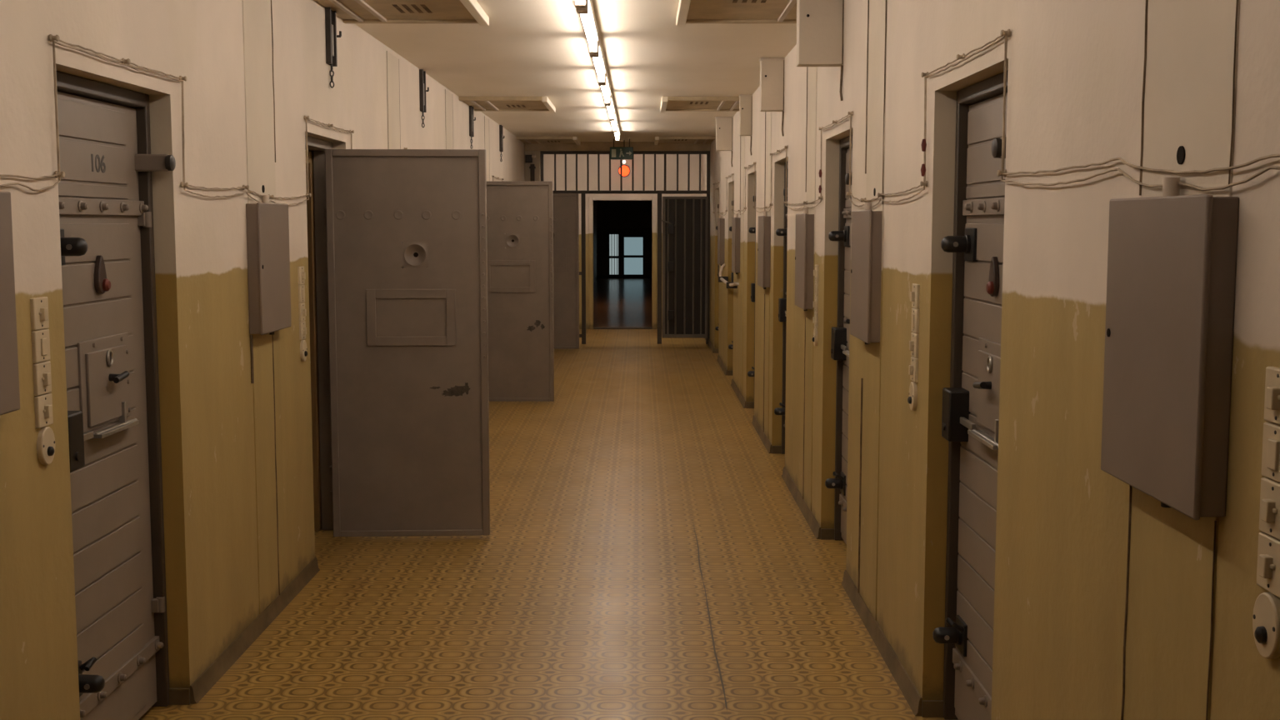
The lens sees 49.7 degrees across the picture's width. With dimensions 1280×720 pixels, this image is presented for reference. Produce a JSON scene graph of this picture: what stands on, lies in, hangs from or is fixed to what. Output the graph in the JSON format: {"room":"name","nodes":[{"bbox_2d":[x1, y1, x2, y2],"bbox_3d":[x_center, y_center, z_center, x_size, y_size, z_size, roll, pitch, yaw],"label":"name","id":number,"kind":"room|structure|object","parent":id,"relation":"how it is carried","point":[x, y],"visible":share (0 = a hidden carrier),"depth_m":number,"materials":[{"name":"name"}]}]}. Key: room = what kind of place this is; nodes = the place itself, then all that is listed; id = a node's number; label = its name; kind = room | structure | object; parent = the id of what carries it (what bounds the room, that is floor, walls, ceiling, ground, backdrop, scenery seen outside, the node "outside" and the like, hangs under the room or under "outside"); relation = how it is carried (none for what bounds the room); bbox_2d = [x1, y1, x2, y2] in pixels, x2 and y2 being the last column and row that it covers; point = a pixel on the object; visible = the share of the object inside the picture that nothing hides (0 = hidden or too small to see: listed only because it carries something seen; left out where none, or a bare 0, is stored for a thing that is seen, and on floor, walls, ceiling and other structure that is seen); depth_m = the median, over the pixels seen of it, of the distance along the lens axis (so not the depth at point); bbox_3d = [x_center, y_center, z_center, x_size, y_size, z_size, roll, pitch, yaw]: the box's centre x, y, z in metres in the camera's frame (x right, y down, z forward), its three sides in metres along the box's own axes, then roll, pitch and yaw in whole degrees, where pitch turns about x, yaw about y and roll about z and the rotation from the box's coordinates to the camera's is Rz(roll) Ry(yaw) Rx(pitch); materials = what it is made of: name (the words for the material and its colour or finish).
{"room":"prison interior","nodes":[
{"label":"prison interior","id":0,"kind":"room"},
{"bbox_2d":[0,0,524,719],"bbox_3d":[-1.690,-0.636,9.283,0.320,2.690,23.800,0,6,0],"label":"wall","id":1,"kind":"structure","parent":0,"point":[206,390],"depth_m":4.69,"materials":[{"name":"paint"}]},
{"bbox_2d":[0,190,19,414],"bbox_3d":[-1.502,-0.124,3.048,0.056,0.567,0.452,0,6,0],"label":"upper cabinet","id":2,"kind":"object","parent":1,"relation":"attached to","point":[9,376],"visible":1,"depth_m":3.23,"materials":[{"name":"metal"}]},
{"bbox_2d":[30,296,49,330],"bbox_3d":[-1.520,-0.118,3.515,0.025,0.081,0.085,0,6,0],"label":"light switch","id":3,"kind":"object","parent":1,"relation":"attached to","point":[38,306],"visible":1,"depth_m":3.50,"materials":[{"name":"beige plastic"}]},
{"bbox_2d":[31,329,50,363],"bbox_3d":[-1.524,-0.036,3.524,0.018,0.081,0.085,0,6,0],"label":"light switch","id":4,"kind":"object","parent":1,"relation":"attached to","point":[40,338],"visible":1,"depth_m":3.51,"materials":[{"name":"beige plastic"}]},
{"bbox_2d":[32,360,51,395],"bbox_3d":[-1.520,0.047,3.532,0.025,0.081,0.085,0,6,0],"label":"light switch","id":5,"kind":"object","parent":1,"relation":"attached to","point":[42,371],"visible":1,"depth_m":3.52,"materials":[{"name":"beige plastic"}]},
{"bbox_2d":[34,393,53,428],"bbox_3d":[-1.520,0.130,3.540,0.025,0.081,0.085,0,6,0],"label":"light switch","id":6,"kind":"object","parent":1,"relation":"attached to","point":[43,403],"visible":1,"depth_m":3.53,"materials":[{"name":"beige plastic"}]},
{"bbox_2d":[36,426,54,464],"bbox_3d":[-1.519,0.220,3.549,0.028,0.098,0.082,0,6,0],"label":"bell push","id":7,"kind":"object","parent":1,"relation":"attached to","point":[46,438],"visible":1,"depth_m":3.53,"materials":[{"name":"beige plastic"}]},
{"bbox_2d":[53,70,169,706],"bbox_3d":[-1.647,0.197,4.157,0.097,2.045,0.905,0,6,0],"label":"door frame","id":8,"kind":"structure","parent":1,"relation":"attached to","point":[67,83],"depth_m":4.56,"materials":[{"name":"brown paint"}]},
{"bbox_2d":[55,91,175,719],"bbox_3d":[-1.600,0.209,4.184,0.180,1.973,0.824,0,6,0],"label":"door","id":9,"kind":"structure","parent":1,"relation":"in","point":[102,214],"depth_m":4.20,"materials":[{"name":"grey paint"}]},
{"bbox_2d":[169,557,319,704],"bbox_3d":[-1.554,0.805,8.069,0.092,0.062,21.100,0,6,0],"label":"baseboard","id":10,"kind":"structure","parent":1,"relation":"attached to","point":[207,679],"depth_m":5.26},
{"bbox_2d":[0,34,503,205],"bbox_3d":[-1.516,-1.264,10.038,0.021,0.440,15.832,0,6,0],"label":"wire","id":11,"kind":"object","parent":1,"relation":"attached to","point":[57,174],"visible":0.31,"depth_m":4.18,"materials":[{"name":"rubber"}]},
{"bbox_2d":[242,0,285,614],"bbox_3d":[-1.530,-0.304,5.623,0.020,2.627,0.442,0,6,0],"label":"panel","id":12,"kind":"object","parent":1,"relation":"attached to","point":[257,14],"visible":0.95,"depth_m":5.64,"materials":[{"name":"paint"}]},
{"bbox_2d":[245,195,291,334],"bbox_3d":[-1.502,-0.383,5.610,0.056,0.567,0.452,0,6,0],"label":"electrical box","id":13,"kind":"object","parent":1,"relation":"attached to","point":[267,223],"visible":1,"depth_m":5.49,"materials":[{"name":"grey paint"}]},
{"bbox_2d":[297,265,305,284],"bbox_3d":[-1.520,-0.381,6.228,0.025,0.081,0.085,0,6,0],"label":"light switch","id":14,"kind":"object","parent":1,"relation":"attached to","point":[301,274],"visible":1,"depth_m":6.21,"materials":[{"name":"beige plastic"}]},
{"bbox_2d":[298,284,304,303],"bbox_3d":[-1.524,-0.298,6.236,0.018,0.081,0.085,0,6,0],"label":"light switch","id":15,"kind":"object","parent":1,"relation":"attached to","point":[301,287],"visible":1,"depth_m":6.21,"materials":[{"name":"beige plastic"}]},
{"bbox_2d":[298,302,306,321],"bbox_3d":[-1.520,-0.216,6.244,0.025,0.081,0.085,0,6,0],"label":"light switch","id":16,"kind":"object","parent":1,"relation":"attached to","point":[302,311],"visible":1,"depth_m":6.22,"materials":[{"name":"beige plastic"}]},
{"bbox_2d":[299,320,306,339],"bbox_3d":[-1.520,-0.133,6.253,0.025,0.081,0.085,0,6,0],"label":"light switch","id":17,"kind":"object","parent":1,"relation":"attached to","point":[302,329],"visible":1,"depth_m":6.24,"materials":[{"name":"beige plastic"}]},
{"bbox_2d":[300,340,307,361],"bbox_3d":[-1.519,-0.043,6.261,0.028,0.098,0.082,0,6,0],"label":"bell push","id":18,"kind":"object","parent":1,"relation":"attached to","point":[303,353],"visible":1,"depth_m":6.24,"materials":[{"name":"beige plastic"}]},
{"bbox_2d":[305,150,321,530],"bbox_3d":[-1.785,-0.046,6.859,0.170,1.995,0.880,0,6,0],"label":"lining","id":19,"kind":"object","parent":1,"relation":"attached to","point":[310,203],"visible":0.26,"depth_m":7.25,"materials":[{"name":"brown wood"}]},
{"bbox_2d":[305,135,333,529],"bbox_3d":[-1.647,-0.071,6.857,0.097,2.045,0.880,0,6,0],"label":"door frame","id":20,"kind":"structure","parent":1,"relation":"attached to","point":[318,147],"depth_m":7.25,"materials":[{"name":"grey paint"}]},
{"bbox_2d":[325,7,341,88],"bbox_3d":[-1.510,-1.541,6.830,0.039,0.396,0.194,0,6,0],"label":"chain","id":21,"kind":"object","parent":1,"relation":"attached to","point":[330,15],"visible":0.88,"depth_m":6.79,"materials":[{"name":"metal"}]},
{"bbox_2d":[385,50,400,149],"bbox_3d":[-1.532,-0.592,8.674,0.015,2.597,0.428,0,6,0],"label":"panel","id":22,"kind":"object","parent":1,"relation":"attached to","point":[392,62],"visible":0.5,"depth_m":8.54,"materials":[{"name":"paint"}]},
{"bbox_2d":[323,149,489,536],"bbox_3d":[-1.190,-0.082,7.108,0.824,1.973,0.180,0,6,-2],"label":"door","id":23,"kind":"structure","parent":1,"relation":"in","point":[407,245],"depth_m":7.03,"materials":[{"name":"grey paint"}]},
{"bbox_2d":[419,69,429,127],"bbox_3d":[-1.510,-1.826,9.696,0.039,0.396,0.194,0,6,0],"label":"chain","id":24,"kind":"object","parent":1,"relation":"attached to","point":[422,90],"visible":1,"depth_m":9.61,"materials":[{"name":"metal"}]},
{"bbox_2d":[445,89,453,149],"bbox_3d":[-1.532,-0.847,11.182,0.015,2.607,0.427,0,6,0],"label":"panel","id":25,"kind":"object","parent":1,"relation":"attached to","point":[448,96],"visible":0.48,"depth_m":11.04,"materials":[{"name":"paint"}]},
{"bbox_2d":[469,105,475,149],"bbox_3d":[-1.510,-2.103,12.482,0.039,0.396,0.194,0,6,0],"label":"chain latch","id":26,"kind":"object","parent":1,"relation":"attached to","point":[471,108],"visible":0.87,"depth_m":12.39,"materials":[{"name":"metal"}]},
{"bbox_2d":[484,115,489,180],"bbox_3d":[-1.532,-1.118,13.908,0.015,2.607,0.406,0,6,0],"label":"panel","id":27,"kind":"object","parent":1,"relation":"attached to","point":[486,119],"visible":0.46,"depth_m":13.80,"materials":[{"name":"paint"}]},
{"bbox_2d":[499,125,504,161],"bbox_3d":[-1.510,-2.368,15.149,0.039,0.396,0.194,0,6,0],"label":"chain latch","id":28,"kind":"object","parent":1,"relation":"attached to","point":[501,137],"visible":1,"depth_m":15.06,"materials":[{"name":"metal"}]},
{"bbox_2d":[486,180,554,401],"bbox_3d":[-1.189,-0.616,12.475,0.824,1.973,0.180,0,6,0],"label":"door","id":29,"kind":"structure","parent":1,"relation":"in","point":[520,213],"depth_m":12.40,"materials":[{"name":"grey paint"}]},
{"bbox_2d":[552,193,579,349],"bbox_3d":[-1.189,-1.132,17.668,0.824,1.973,0.180,0,6,-1],"label":"door","id":30,"kind":"structure","parent":1,"relation":"in","point":[566,217],"depth_m":17.59,"materials":[{"name":"grey paint"}]},
{"bbox_2d":[138,278,958,719],"bbox_3d":[-1.222,-0.207,19.174,5.955,0.120,43.800,0,6,0],"label":"floor","id":31,"kind":"structure","parent":0,"point":[646,555],"depth_m":6.13,"materials":[{"name":"tile"}]},
{"bbox_2d":[524,150,540,180],"bbox_3d":[-1.427,-1.500,18.558,0.205,2.575,0.210,0,6,0],"label":"pier","id":32,"kind":"object","parent":31,"relation":"on","point":[537,161],"visible":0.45,"depth_m":18.34,"materials":[{"name":"paint"}]},
{"bbox_2d":[529,164,535,180],"bbox_3d":[-1.425,-1.402,18.452,0.080,2.400,0.040,0,6,0],"label":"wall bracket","id":33,"kind":"object","parent":32,"relation":"attached to","point":[532,167],"visible":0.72,"depth_m":18.33,"materials":[{"name":"metal"}]},
{"bbox_2d":[540,150,709,344],"bbox_3d":[-0.195,-1.499,18.543,2.260,2.575,0.050,0,6,0],"label":"frame","id":34,"kind":"object","parent":31,"relation":"on","point":[582,193],"visible":0.73,"depth_m":18.44,"materials":[{"name":"paint"}]},
{"bbox_2d":[661,196,708,338],"bbox_3d":[0.596,-1.235,18.491,0.619,1.890,0.096,0,6,0],"label":"gate","id":35,"kind":"object","parent":34,"relation":"attached to","point":[684,220],"visible":1,"depth_m":18.52,"materials":[{"name":"metal"}]},
{"bbox_2d":[354,0,796,141],"bbox_3d":[-0.297,-2.047,9.117,3.105,0.150,24.150,0,6,0],"label":"ceiling","id":36,"kind":"structure","parent":0,"point":[527,47],"depth_m":8.91,"materials":[{"name":"paint"}]},
{"bbox_2d":[315,0,489,25],"bbox_3d":[-1.157,-1.699,6.604,0.747,0.045,1.152,0,6,0],"label":"ceiling vent","id":37,"kind":"object","parent":36,"relation":"attached to","point":[351,11],"visible":1,"depth_m":6.82,"materials":[{"name":"metal"}]},
{"bbox_2d":[459,96,555,112],"bbox_3d":[-1.157,-2.261,12.257,0.747,0.045,1.152,0,6,0],"label":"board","id":38,"kind":"object","parent":36,"relation":"attached to","point":[479,103],"visible":1,"depth_m":12.18,"materials":[{"name":"metal"}]},
{"bbox_2d":[516,136,580,144],"bbox_3d":[-1.157,-2.800,17.680,0.747,0.045,1.152,0,6,0],"label":"board","id":39,"kind":"object","parent":36,"relation":"attached to","point":[526,140],"visible":1,"depth_m":17.61,"materials":[{"name":"metal"}]},
{"bbox_2d":[574,0,586,8],"bbox_3d":[-0.262,-1.540,5.354,0.064,0.114,1.600,0,6,0],"label":"fluorescent fixture","id":40,"kind":"object","parent":36,"relation":"attached to","point":[577,3],"visible":1,"depth_m":6.07,"materials":[{"name":"white plastic"}]},
{"bbox_2d":[575,0,599,54],"bbox_3d":[-0.262,-1.706,7.021,0.064,0.114,1.600,0,6,0],"label":"fluorescent fixture","id":41,"kind":"object","parent":36,"relation":"attached to","point":[587,15],"visible":0.93,"depth_m":7.01,"materials":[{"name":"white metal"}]},
{"bbox_2d":[575,0,588,14],"bbox_3d":[-0.262,-1.607,6.274,0.052,0.066,0.075,0,6,0],"label":"socket","id":42,"kind":"object","parent":41,"relation":"attached to","point":[579,11],"depth_m":6.24,"materials":[{"name":"plastic"}]},
{"bbox_2d":[588,40,598,54],"bbox_3d":[-0.262,-1.756,7.772,0.052,0.066,0.075,0,6,0],"label":"socket","id":43,"kind":"object","parent":41,"relation":"attached to","point":[591,52],"depth_m":7.74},
{"bbox_2d":[590,35,606,83],"bbox_3d":[-0.262,-1.871,8.688,0.064,0.114,1.600,0,6,0],"label":"fluorescent fixture","id":44,"kind":"object","parent":36,"relation":"attached to","point":[598,59],"visible":0.77,"depth_m":8.70,"materials":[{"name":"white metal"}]},
{"bbox_2d":[590,45,599,57],"bbox_3d":[-0.262,-1.773,7.941,0.052,0.066,0.075,0,6,0],"label":"socket","id":45,"kind":"object","parent":44,"relation":"attached to","point":[591,55],"depth_m":7.91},
{"bbox_2d":[597,73,605,83],"bbox_3d":[-0.262,-1.922,9.439,0.052,0.066,0.075,0,6,0],"label":"socket","id":46,"kind":"object","parent":44,"relation":"attached to","point":[603,81],"depth_m":9.40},
{"bbox_2d":[598,70,611,104],"bbox_3d":[-0.262,-2.037,10.354,0.064,0.114,1.600,0,6,0],"label":"fluorescent fixture","id":47,"kind":"object","parent":36,"relation":"attached to","point":[606,87],"visible":0.67,"depth_m":10.42,"materials":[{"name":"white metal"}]},
{"bbox_2d":[604,93,614,119],"bbox_3d":[-0.262,-2.203,12.021,0.064,0.114,1.600,0,6,0],"label":"fluorescent fixture","id":48,"kind":"object","parent":36,"relation":"attached to","point":[611,107],"visible":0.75,"depth_m":12.12,"materials":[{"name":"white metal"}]},
{"bbox_2d":[609,109,618,131],"bbox_3d":[-0.262,-2.369,13.688,0.064,0.114,1.600,0,6,0],"label":"fluorescent fixture","id":49,"kind":"object","parent":36,"relation":"attached to","point":[614,122],"visible":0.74,"depth_m":13.85,"materials":[{"name":"white plastic"}]},
{"bbox_2d":[524,141,710,150],"bbox_3d":[-0.297,-2.838,18.420,2.465,0.115,0.220,0,6,0],"label":"beam","id":50,"kind":"structure","parent":36,"relation":"attached to","point":[585,146],"depth_m":18.31,"materials":[{"name":"paint"}]},
{"bbox_2d":[610,139,633,159],"bbox_3d":[-0.235,-2.686,17.620,0.296,0.260,0.092,0,6,0],"label":"exit sign","id":51,"kind":"object","parent":36,"relation":"hanging from","point":[616,152],"visible":1,"depth_m":17.58,"materials":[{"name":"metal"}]},
{"bbox_2d":[654,136,715,144],"bbox_3d":[0.561,-2.800,17.680,0.747,0.045,1.152,0,6,0],"label":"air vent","id":52,"kind":"object","parent":36,"relation":"attached to","point":[658,140],"visible":1,"depth_m":17.59,"materials":[{"name":"metal"}]},
{"bbox_2d":[660,96,739,112],"bbox_3d":[0.561,-2.261,12.257,0.747,0.045,1.152,0,6,0],"label":"air vent","id":53,"kind":"object","parent":36,"relation":"attached to","point":[668,103],"visible":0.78,"depth_m":12.18,"materials":[{"name":"metal"}]},
{"bbox_2d":[675,0,796,25],"bbox_3d":[0.561,-1.699,6.604,0.747,0.045,1.152,0,6,0],"label":"ceiling vent","id":54,"kind":"object","parent":36,"relation":"attached to","point":[688,11],"visible":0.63,"depth_m":6.82,"materials":[{"name":"metal"}]},
{"bbox_2d":[593,200,597,283],"bbox_3d":[-1.350,-2.790,30.951,0.200,2.690,19.450,0,6,0],"label":"wall","id":55,"kind":"structure","parent":0,"point":[595,202],"depth_m":38.79,"materials":[{"name":"paint"}]},
{"bbox_2d":[543,154,701,329],"bbox_3d":[-0.297,-1.821,21.199,3.105,2.690,0.150,0,6,0],"label":"wall","id":56,"kind":"structure","parent":0,"point":[548,159],"depth_m":21.03,"materials":[{"name":"paint"}]},
{"bbox_2d":[588,196,656,329],"bbox_3d":[-0.265,-1.489,21.227,1.030,2.025,0.200,0,6,0],"label":"end doorway","id":57,"kind":"structure","parent":56,"relation":"in","point":[591,199],"depth_m":21.12,"materials":[{"name":"paint"}]},
{"bbox_2d":[593,327,651,329],"bbox_3d":[-0.265,-0.491,21.326,0.900,0.018,0.180,0,6,0],"label":"trim","id":58,"kind":"structure","parent":56,"relation":"attached to","point":[593,327],"depth_m":21.25,"materials":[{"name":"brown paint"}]},
{"bbox_2d":[618,165,629,177],"bbox_3d":[-0.240,-2.868,20.971,0.190,0.190,0.107,0,6,0],"label":"lamp","id":59,"kind":"object","parent":56,"relation":"attached to","point":[626,169],"visible":0.8,"depth_m":20.95,"materials":[{"name":"glass"}]},
{"bbox_2d":[597,200,651,278],"bbox_3d":[-0.250,-3.742,40.529,2.000,2.690,0.200,0,6,0],"label":"wall","id":60,"kind":"structure","parent":0,"point":[622,217],"depth_m":40.41,"materials":[{"name":"paint"}]},
{"bbox_2d":[608,233,619,278],"bbox_3d":[-0.765,-3.059,40.581,0.330,1.320,0.130,0,6,0],"label":"window","id":61,"kind":"structure","parent":60,"relation":"in","point":[613,238],"depth_m":40.58,"materials":[{"name":"clear glass"}]},
{"bbox_2d":[622,235,644,278],"bbox_3d":[-0.190,-3.017,40.586,0.620,1.235,0.130,0,6,0],"label":"window","id":62,"kind":"structure","parent":60,"relation":"in","point":[633,246],"depth_m":40.59,"materials":[{"name":"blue glass"}]},
{"bbox_2d":[701,0,1279,719],"bbox_3d":[1.095,-0.636,9.283,0.320,2.690,23.800,0,6,0],"label":"wall","id":63,"kind":"structure","parent":0,"point":[1075,67],"depth_m":3.36,"materials":[{"name":"paint"}]},
{"bbox_2d":[717,215,724,265],"bbox_3d":[0.907,-1.337,15.494,0.056,0.567,0.452,0,6,0],"label":"electrical box","id":64,"kind":"object","parent":63,"relation":"attached to","point":[721,222],"visible":0.98,"depth_m":15.29,"materials":[{"name":"grey paint"}]},
{"bbox_2d":[715,116,732,166],"bbox_3d":[0.851,-2.204,13.996,0.171,0.501,0.118,0,6,0],"label":"box","id":65,"kind":"object","parent":63,"relation":"attached to","point":[723,124],"visible":1,"depth_m":13.94,"materials":[{"name":"paint"}]},
{"bbox_2d":[718,263,739,288],"bbox_3d":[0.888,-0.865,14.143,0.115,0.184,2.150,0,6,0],"label":"door handle","id":66,"kind":"object","parent":63,"relation":"attached to","point":[721,279],"visible":0.99,"depth_m":14.06,"materials":[{"name":"metal"}]},
{"bbox_2d":[731,214,740,274],"bbox_3d":[0.907,-1.094,13.056,0.056,0.567,0.452,0,6,0],"label":"upper cabinet","id":67,"kind":"object","parent":63,"relation":"attached to","point":[736,222],"visible":1,"depth_m":12.85,"materials":[{"name":"metal"}]},
{"bbox_2d":[739,135,744,394],"bbox_3d":[0.936,-1.004,12.667,0.019,2.627,0.408,0,6,0],"label":"panel","id":68,"kind":"object","parent":63,"relation":"attached to","point":[742,137],"visible":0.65,"depth_m":12.62,"materials":[{"name":"paint"}]},
{"bbox_2d":[739,95,752,154],"bbox_3d":[0.883,-1.964,11.588,0.106,0.501,0.118,0,6,0],"label":"box","id":69,"kind":"object","parent":63,"relation":"attached to","point":[745,101],"visible":1,"depth_m":11.54,"materials":[{"name":"paint"}]},
{"bbox_2d":[747,195,755,376],"bbox_3d":[1.005,-0.534,11.652,0.180,1.973,0.824,0,6,0],"label":"door","id":70,"kind":"structure","parent":63,"relation":"in","point":[752,230],"depth_m":11.94,"materials":[{"name":"grey paint"}]},
{"bbox_2d":[754,205,755,370],"bbox_3d":[1.052,-0.549,11.663,0.097,2.045,0.880,0,6,0],"label":"door frame","id":71,"kind":"structure","parent":63,"relation":"attached to","point":[755,205],"depth_m":12.11,"materials":[{"name":"brown paint"}]},
{"bbox_2d":[757,211,770,289],"bbox_3d":[0.907,-0.802,10.120,0.056,0.567,0.452,0,6,0],"label":"electrical box","id":72,"kind":"object","parent":63,"relation":"attached to","point":[764,222],"visible":1,"depth_m":9.92,"materials":[{"name":"grey paint"}]},
{"bbox_2d":[763,111,771,438],"bbox_3d":[0.936,-0.752,10.129,0.019,2.627,0.408,0,6,0],"label":"panel","id":73,"kind":"object","parent":63,"relation":"attached to","point":[767,114],"visible":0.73,"depth_m":10.13,"materials":[{"name":"paint"}]},
{"bbox_2d":[759,58,784,135],"bbox_3d":[0.858,-1.709,9.020,0.156,0.501,0.118,0,6,0],"label":"box","id":74,"kind":"object","parent":63,"relation":"attached to","point":[772,70],"visible":1,"depth_m":8.97,"materials":[{"name":"paint"}]},
{"bbox_2d":[774,187,787,426],"bbox_3d":[1.005,-0.296,9.263,0.180,1.973,0.824,0,6,0],"label":"door","id":75,"kind":"structure","parent":63,"relation":"in","point":[780,232],"depth_m":9.55,"materials":[{"name":"grey paint"}]},
{"bbox_2d":[781,160,788,454],"bbox_3d":[1.052,-0.311,9.275,0.097,2.045,0.880,0,6,0],"label":"door frame","id":76,"kind":"structure","parent":63,"relation":"attached to","point":[785,237],"depth_m":9.69,"materials":[{"name":"brown paint"}]},
{"bbox_2d":[795,207,814,310],"bbox_3d":[0.907,-0.555,7.633,0.056,0.567,0.452,0,6,0],"label":"upper cabinet","id":77,"kind":"object","parent":63,"relation":"attached to","point":[804,239],"visible":1,"depth_m":7.44,"materials":[{"name":"metal"}]},
{"bbox_2d":[802,66,817,511],"bbox_3d":[0.936,-0.501,7.601,0.018,2.627,0.387,0,6,0],"label":"panel","id":78,"kind":"object","parent":63,"relation":"attached to","point":[811,127],"visible":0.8,"depth_m":7.59,"materials":[{"name":"paint"}]},
{"bbox_2d":[811,327,817,345],"bbox_3d":[0.924,-0.122,7.314,0.028,0.098,0.082,0,6,0],"label":"bell push","id":79,"kind":"object","parent":63,"relation":"attached to","point":[814,339],"visible":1,"depth_m":7.29,"materials":[{"name":"beige plastic"}]},
{"bbox_2d":[812,311,818,328],"bbox_3d":[0.925,-0.213,7.305,0.025,0.081,0.085,0,6,0],"label":"light switch","id":80,"kind":"object","parent":63,"relation":"attached to","point":[815,319],"visible":0.98,"depth_m":7.27,"materials":[{"name":"beige plastic"}]},
{"bbox_2d":[812,295,818,312],"bbox_3d":[0.925,-0.295,7.297,0.025,0.081,0.085,0,6,0],"label":"light switch","id":81,"kind":"object","parent":63,"relation":"attached to","point":[815,304],"visible":0.99,"depth_m":7.26,"materials":[{"name":"beige plastic"}]},
{"bbox_2d":[796,0,844,100],"bbox_3d":[0.831,-1.449,6.403,0.211,0.501,0.118,0,6,0],"label":"box","id":82,"kind":"object","parent":63,"relation":"attached to","point":[819,22],"visible":1,"depth_m":6.35,"materials":[{"name":"paint"}]},
{"bbox_2d":[705,338,943,717],"bbox_3d":[0.959,0.671,9.413,0.092,0.062,23.800,0,6,0],"label":"baseboard","id":83,"kind":"structure","parent":63,"relation":"attached to","point":[925,708],"depth_m":5.72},
{"bbox_2d":[825,147,852,544],"bbox_3d":[1.005,-0.032,6.606,0.180,1.973,0.824,0,6,0],"label":"door","id":84,"kind":"structure","parent":63,"relation":"in","point":[840,335],"depth_m":6.89,"materials":[{"name":"grey paint"}]},
{"bbox_2d":[834,135,852,540],"bbox_3d":[1.052,-0.047,6.618,0.097,2.045,0.880,0,6,0],"label":"door frame","id":85,"kind":"structure","parent":63,"relation":"attached to","point":[844,144],"depth_m":7.01,"materials":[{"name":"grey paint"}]},
{"bbox_2d":[850,202,882,344],"bbox_3d":[0.907,-0.349,5.558,0.056,0.567,0.452,0,6,0],"label":"electrical box","id":86,"kind":"object","parent":63,"relation":"attached to","point":[866,250],"visible":1,"depth_m":5.41,"materials":[{"name":"grey paint"}]},
{"bbox_2d":[857,0,887,620],"bbox_3d":[0.936,-0.297,5.549,0.018,2.627,0.432,0,6,0],"label":"panel","id":87,"kind":"object","parent":63,"relation":"attached to","point":[877,9],"visible":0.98,"depth_m":5.53,"materials":[{"name":"paint"}]},
{"bbox_2d":[907,381,917,409],"bbox_3d":[0.924,0.123,4.700,0.028,0.098,0.082,0,6,0],"label":"bell push","id":88,"kind":"object","parent":63,"relation":"attached to","point":[912,398],"visible":0.99,"depth_m":4.67,"materials":[{"name":"beige plastic"}]},
{"bbox_2d":[908,356,918,382],"bbox_3d":[0.925,0.032,4.691,0.025,0.081,0.085,0,6,0],"label":"light switch","id":89,"kind":"object","parent":63,"relation":"attached to","point":[913,367],"visible":0.99,"depth_m":4.67,"materials":[{"name":"beige plastic"}]},
{"bbox_2d":[909,332,919,358],"bbox_3d":[0.925,-0.050,4.683,0.025,0.081,0.085,0,6,0],"label":"light switch","id":90,"kind":"object","parent":63,"relation":"attached to","point":[913,343],"visible":0.99,"depth_m":4.66,"materials":[{"name":"beige plastic"}]},
{"bbox_2d":[910,283,919,309],"bbox_3d":[0.925,-0.216,4.667,0.025,0.081,0.085,0,6,0],"label":"light switch","id":91,"kind":"object","parent":63,"relation":"attached to","point":[915,293],"visible":1,"depth_m":4.65,"materials":[{"name":"beige plastic"}]},
{"bbox_2d":[910,308,919,333],"bbox_3d":[0.929,-0.133,4.675,0.018,0.081,0.085,0,6,0],"label":"light switch","id":92,"kind":"object","parent":63,"relation":"attached to","point":[915,312],"visible":1,"depth_m":4.65,"materials":[{"name":"beige plastic"}]},
{"bbox_2d":[932,92,1007,719],"bbox_3d":[1.005,0.223,4.039,0.180,1.973,0.824,0,6,0],"label":"door","id":93,"kind":"structure","parent":63,"relation":"in","point":[970,413],"depth_m":4.19,"materials":[{"name":"grey paint"}]},
{"bbox_2d":[943,70,1008,719],"bbox_3d":[1.052,0.208,4.050,0.097,2.045,0.880,0,6,0],"label":"door frame","id":94,"kind":"structure","parent":63,"relation":"attached to","point":[992,87],"depth_m":4.43,"materials":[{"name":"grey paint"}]},
{"bbox_2d":[713,29,1279,215],"bbox_3d":[0.920,-1.185,9.217,0.021,0.434,16.181,0,6,0],"label":"wire","id":95,"kind":"object","parent":63,"relation":"attached to","point":[1002,172],"visible":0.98,"depth_m":3.51,"materials":[{"name":"plastic"}]},
{"bbox_2d":[1100,177,1239,519],"bbox_3d":[0.907,-0.031,2.399,0.056,0.567,0.452,0,6,0],"label":"electrical box","id":96,"kind":"object","parent":63,"relation":"attached to","point":[1171,278],"visible":1,"depth_m":2.29,"materials":[{"name":"grey paint"}]},
{"bbox_2d":[1120,0,1239,719],"bbox_3d":[0.936,0.015,2.408,0.017,2.627,0.398,0,6,0],"label":"panel","id":97,"kind":"object","parent":63,"relation":"attached to","point":[1191,47],"visible":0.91,"depth_m":2.39,"materials":[{"name":"paint"}]},
{"bbox_2d":[1252,592,1279,659],"bbox_3d":[0.924,0.392,2.042,0.028,0.098,0.082,0,6,0],"label":"bell push","id":98,"kind":"object","parent":63,"relation":"attached to","point":[1266,617],"visible":0.97,"depth_m":2.03,"materials":[{"name":"beige plastic"}]},
{"bbox_2d":[1256,531,1279,597],"bbox_3d":[0.925,0.301,2.033,0.025,0.081,0.085,0,6,0],"label":"light switch","id":99,"kind":"object","parent":63,"relation":"attached to","point":[1268,551],"visible":0.98,"depth_m":2.02,"materials":[{"name":"beige plastic"}]},
{"bbox_2d":[1259,477,1279,539],"bbox_3d":[0.925,0.219,2.025,0.025,0.081,0.085,0,6,0],"label":"light switch","id":100,"kind":"object","parent":63,"relation":"attached to","point":[1269,513],"visible":0.98,"depth_m":2.02,"materials":[{"name":"beige plastic"}]},
{"bbox_2d":[1261,421,1279,482],"bbox_3d":[0.929,0.136,2.016,0.018,0.081,0.085,0,6,0],"label":"light switch","id":101,"kind":"object","parent":63,"relation":"attached to","point":[1271,439],"visible":1,"depth_m":2.02,"materials":[{"name":"beige plastic"}]},
{"bbox_2d":[1264,366,1279,424],"bbox_3d":[0.925,0.054,2.008,0.025,0.081,0.085,0,6,0],"label":"light switch","id":102,"kind":"object","parent":63,"relation":"attached to","point":[1272,402],"visible":1,"depth_m":2.01,"materials":[{"name":"beige plastic"}]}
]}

